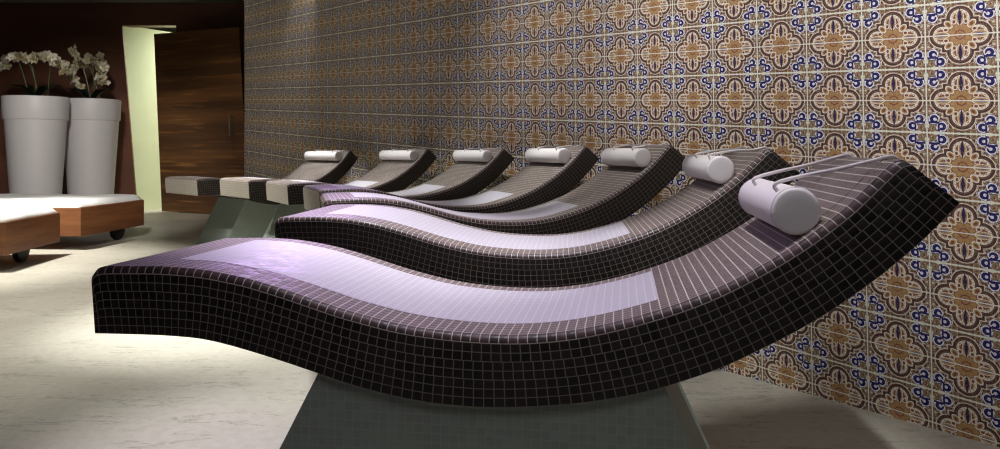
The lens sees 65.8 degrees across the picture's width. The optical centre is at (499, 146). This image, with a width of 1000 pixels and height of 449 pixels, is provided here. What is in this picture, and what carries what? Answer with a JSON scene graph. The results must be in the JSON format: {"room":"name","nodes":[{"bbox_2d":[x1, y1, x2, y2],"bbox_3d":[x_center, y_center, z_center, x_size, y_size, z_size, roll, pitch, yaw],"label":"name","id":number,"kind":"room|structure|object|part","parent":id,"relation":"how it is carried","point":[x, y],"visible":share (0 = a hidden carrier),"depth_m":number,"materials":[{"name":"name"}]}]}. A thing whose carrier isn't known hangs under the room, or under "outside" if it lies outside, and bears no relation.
{"room":"spa","nodes":[
{"label":"spa","id":0,"kind":"room"},
{"bbox_2d":[1,95,69,193],"bbox_3d":[-5.763,0.165,9.600,0.736,1.570,0.736,0,0,0],"label":"planter","id":1,"kind":"object","parent":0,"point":[35,126],"visible":0.8,"depth_m":9.34,"materials":[{"name":"white glazed ceramic"}]},
{"bbox_2d":[0,50,72,95],"bbox_3d":[-5.756,-0.861,9.549,0.831,0.654,0.667,0,0,38],"label":"orchid","id":2,"kind":"object","parent":1,"relation":"on","point":[53,59],"visible":0.99,"depth_m":9.47,"materials":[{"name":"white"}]},
{"bbox_3d":[-6.010,-0.824,9.534,0.401,0.580,0.090,0,0,-8],"label":"flower stem","id":3,"kind":"part","parent":2,"relation":"part of","materials":[{"name":"green plant"}]},
{"bbox_3d":[-5.838,-0.824,9.502,0.331,0.581,0.108,0,0,-19],"label":"flower stem","id":4,"kind":"part","parent":2,"relation":"part of","materials":[{"name":"green plant"}]},
{"bbox_3d":[-5.495,-0.818,9.544,0.341,0.568,0.101,0,0,15],"label":"flower stem","id":5,"kind":"part","parent":2,"relation":"part of","materials":[{"name":"green plant"}]},
{"bbox_2d":[65,98,120,194],"bbox_3d":[-5.529,0.155,10.450,0.736,1.590,0.736,0,0,0],"label":"planter","id":6,"kind":"object","parent":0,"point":[93,123],"visible":0.73,"depth_m":10.19,"materials":[{"name":"white glazed ceramic"}]},
{"bbox_2d":[66,43,113,97],"bbox_3d":[-5.531,-0.967,10.451,0.591,0.826,0.609,0,0,-11],"label":"orchid","id":7,"kind":"object","parent":6,"relation":"on","point":[101,66],"visible":0.94,"depth_m":10.32,"materials":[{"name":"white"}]},
{"bbox_3d":[-5.614,-0.946,10.386,0.093,0.784,0.264,0,0,38],"label":"flower stem","id":8,"kind":"part","parent":7,"relation":"part of","materials":[{"name":"green plant"}]},
{"bbox_3d":[-5.391,-0.877,10.375,0.167,0.645,0.162,0,0,0],"label":"flower stem","id":9,"kind":"part","parent":7,"relation":"part of","materials":[{"name":"green plant"}]},
{"bbox_2d":[0,3,243,209],"bbox_3d":[-5.850,-0.595,12.610,6.700,3.090,2.280,0,0,0],"label":"wall","id":10,"kind":"structure","parent":0,"point":[94,28],"depth_m":11.47,"materials":[{"name":"brown wood"}]},
{"bbox_2d":[154,27,243,212],"bbox_3d":[-4.295,-0.357,10.927,1.768,2.590,0.215,0,0,24],"label":"door","id":11,"kind":"structure","parent":10,"relation":"in","point":[200,113],"depth_m":10.97,"materials":[{"name":"brown wood"}]},
{"bbox_3d":[-3.689,-0.302,10.618,0.039,0.303,0.145,0,0,7],"label":"handle","id":12,"kind":"part","parent":11,"relation":"part of","materials":[{"name":"silver metal"}]},
{"bbox_2d":[0,0,243,2],"bbox_3d":[-1.300,-2.190,4.035,15.800,0.100,15.270,0,0,0],"label":"ceiling","id":13,"kind":"structure","parent":0,"point":[1,1],"depth_m":11.37,"materials":[{"name":"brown paint"}]},
{"bbox_2d":[147,28,175,31],"bbox_3d":[-5.250,-2.050,12.710,5.500,0.100,2.080,0,0,0],"label":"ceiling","id":14,"kind":"structure","parent":0,"point":[159,29],"depth_m":13.16,"materials":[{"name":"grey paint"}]},
{"bbox_2d":[0,209,999,448],"bbox_3d":[-1.300,1.000,5.950,15.800,0.100,19.100,0,0,0],"label":"floor","id":15,"kind":"structure","parent":0,"point":[65,384],"depth_m":3.03,"materials":[{"name":"stone"}]},
{"bbox_2d":[0,206,59,261],"bbox_3d":[-4.839,0.730,6.237,2.050,0.440,0.914,0,0,-6],"label":"daybed","id":16,"kind":"object","parent":15,"relation":"on","point":[24,228],"visible":1,"depth_m":6.29,"materials":[{"name":"brown wood"}]},
{"bbox_3d":[-4.806,0.703,5.800,2.020,0.245,0.030,0,0,-6],"label":"panel","id":17,"kind":"part","parent":16,"relation":"part of","materials":[{"name":"brown wood"}]},
{"bbox_3d":[-4.833,0.545,6.238,2.013,0.069,0.893,0,0,-6],"label":"mattress","id":18,"kind":"part","parent":16,"relation":"part of","materials":[{"name":"white fabric"}]},
{"bbox_2d":[0,193,143,239],"bbox_3d":[-4.827,0.720,7.717,2.050,0.461,1.082,0,0,5],"label":"daybed","id":19,"kind":"object","parent":15,"relation":"on","point":[80,215],"visible":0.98,"depth_m":7.42,"materials":[{"name":"brown wood"}]},
{"bbox_3d":[-4.884,0.691,7.198,2.020,0.262,0.030,0,0,5],"label":"panel","id":20,"kind":"part","parent":19,"relation":"part of","materials":[{"name":"brown wood"}]},
{"bbox_3d":[-4.821,0.524,7.718,2.013,0.070,1.063,0,0,5],"label":"mattress","id":21,"kind":"part","parent":19,"relation":"part of","materials":[{"name":"white fabric"}]},
{"bbox_3d":[-3.821,0.691,7.636,0.030,0.270,1.081,0,0,5],"label":"panel","id":22,"kind":"part","parent":19,"relation":"part of","materials":[{"name":"brown wood"}]},
{"bbox_2d":[165,150,357,244],"bbox_3d":[-1.697,0.488,5.606,0.507,0.924,1.247,0,0,45],"label":"lounger","id":23,"kind":"object","parent":15,"relation":"on","point":[230,217],"visible":0.44,"depth_m":5.35,"materials":[{"name":"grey tile"}]},
{"bbox_2d":[304,150,344,160],"bbox_3d":[-1.327,0.062,5.954,0.439,0.083,0.157,0,0,45],"label":"headrest pillow","id":24,"kind":"object","parent":23,"relation":"on","point":[333,155],"visible":0.99,"depth_m":5.87,"materials":[{"name":"white fabric"}]},
{"bbox_2d":[220,149,436,237],"bbox_3d":[-1.022,0.481,4.760,1.264,0.937,0.411,0,0,-41],"label":"lounger","id":25,"kind":"object","parent":15,"relation":"on","point":[389,175],"visible":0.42,"depth_m":4.80,"materials":[{"name":"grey tile"}]},
{"bbox_2d":[379,148,423,160],"bbox_3d":[-0.634,0.047,5.096,0.159,0.081,0.370,0,0,-41],"label":"headrest pillow","id":26,"kind":"object","parent":25,"relation":"on","point":[394,154],"visible":0.96,"depth_m":5.02,"materials":[{"name":"white fabric"}]},
{"bbox_2d":[266,148,513,204],"bbox_3d":[-0.567,0.479,4.165,1.272,0.941,0.401,0,0,-31],"label":"lounger","id":27,"kind":"object","parent":15,"relation":"on","point":[463,179],"visible":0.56,"depth_m":4.20,"materials":[{"name":"brown tile"}]},
{"bbox_2d":[452,148,500,161],"bbox_3d":[-0.120,0.043,4.425,0.160,0.080,0.362,0,0,-31],"label":"headrest pillow","id":28,"kind":"object","parent":27,"relation":"on","point":[482,155],"visible":0.98,"depth_m":4.34,"materials":[{"name":"white plastic"}]},
{"bbox_2d":[303,146,598,212],"bbox_3d":[-0.221,0.472,3.634,1.318,0.955,0.444,0,0,-23],"label":"lounger","id":29,"kind":"object","parent":15,"relation":"on","point":[537,183],"visible":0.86,"depth_m":3.60,"materials":[{"name":"brown tile"}]},
{"bbox_2d":[525,145,581,162],"bbox_3d":[0.276,0.033,3.829,0.169,0.089,0.377,0,0,-23],"label":"headrest pillow","id":30,"kind":"object","parent":29,"relation":"on","point":[558,154],"visible":0.95,"depth_m":3.73,"materials":[{"name":"white fabric"}]},
{"bbox_3d":[0.336,0.004,3.693,0.164,0.031,0.008,0,0,-26],"label":"cord","id":31,"kind":"part","parent":30,"relation":"part of","materials":[{"name":"white plastic"}]},
{"bbox_2d":[320,145,684,233],"bbox_3d":[0.011,0.471,3.127,1.428,0.959,0.425,0,0,-15],"label":"lounger","id":32,"kind":"object","parent":15,"relation":"on","point":[615,193],"visible":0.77,"depth_m":3.04,"materials":[{"name":"brown tile"}]},
{"bbox_2d":[601,143,666,166],"bbox_3d":[0.576,0.033,3.254,0.184,0.097,0.354,0,0,-15],"label":"headrest pillow","id":33,"kind":"object","parent":32,"relation":"on","point":[634,156],"visible":0.98,"depth_m":3.15,"materials":[{"name":"white fabric"}]},
{"bbox_3d":[0.556,0.001,3.334,0.185,0.034,0.017,0,0,-31],"label":"cord","id":34,"kind":"part","parent":33,"relation":"part of","materials":[{"name":"white fabric"}]},
{"bbox_3d":[0.612,0.001,3.128,0.179,0.034,0.008,0,0,-17],"label":"cord","id":35,"kind":"part","parent":33,"relation":"part of","materials":[{"name":"white plastic"}]},
{"bbox_2d":[92,156,959,448],"bbox_3d":[0.016,0.485,1.662,1.600,0.929,0.505,0,0,9],"label":"lounger","id":36,"kind":"object","parent":15,"relation":"on","point":[402,357],"visible":0.99,"depth_m":1.45,"materials":[{"name":"brown tile"}]},
{"bbox_2d":[738,153,898,234],"bbox_3d":[0.631,0.084,1.541,0.248,0.142,0.398,0,0,9],"label":"headrest pillow","id":37,"kind":"object","parent":36,"relation":"on","point":[793,210],"visible":0.94,"depth_m":1.38,"materials":[{"name":"white plastic"}]},
{"bbox_3d":[0.650,0.049,1.634,0.246,0.071,0.017,0,0,-5],"label":"cord","id":38,"kind":"part","parent":37,"relation":"part of","materials":[{"name":"white plastic"}]},
{"bbox_3d":[0.611,0.049,1.384,0.239,0.071,0.009,0,0,7],"label":"cord","id":39,"kind":"part","parent":37,"relation":"part of","materials":[{"name":"white plastic"}]},
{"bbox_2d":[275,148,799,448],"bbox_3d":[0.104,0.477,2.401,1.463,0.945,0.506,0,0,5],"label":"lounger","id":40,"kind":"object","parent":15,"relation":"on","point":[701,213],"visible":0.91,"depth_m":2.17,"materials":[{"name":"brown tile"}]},
{"bbox_2d":[682,146,768,183],"bbox_3d":[0.693,0.050,2.378,0.196,0.104,0.482,0,0,5],"label":"headrest pillow","id":41,"kind":"object","parent":40,"relation":"on","point":[717,169],"visible":0.93,"depth_m":2.16,"materials":[{"name":"white plastic"}]},
{"bbox_3d":[0.699,0.018,2.420,0.199,0.041,0.019,0,0,-13],"label":"cord","id":42,"kind":"part","parent":41,"relation":"part of","materials":[{"name":"white plastic"}]},
{"bbox_3d":[0.677,0.018,2.166,0.190,0.041,0.008,0,0,2],"label":"cord","id":43,"kind":"part","parent":41,"relation":"part of","materials":[{"name":"white plastic"}]},
{"bbox_2d":[244,0,999,446],"bbox_3d":[1.792,-0.595,2.346,0.220,3.090,14.765,0,0,-37],"label":"wall","id":44,"kind":"structure","parent":0,"point":[917,82],"depth_m":3.25,"materials":[{"name":"tile"}]}
]}

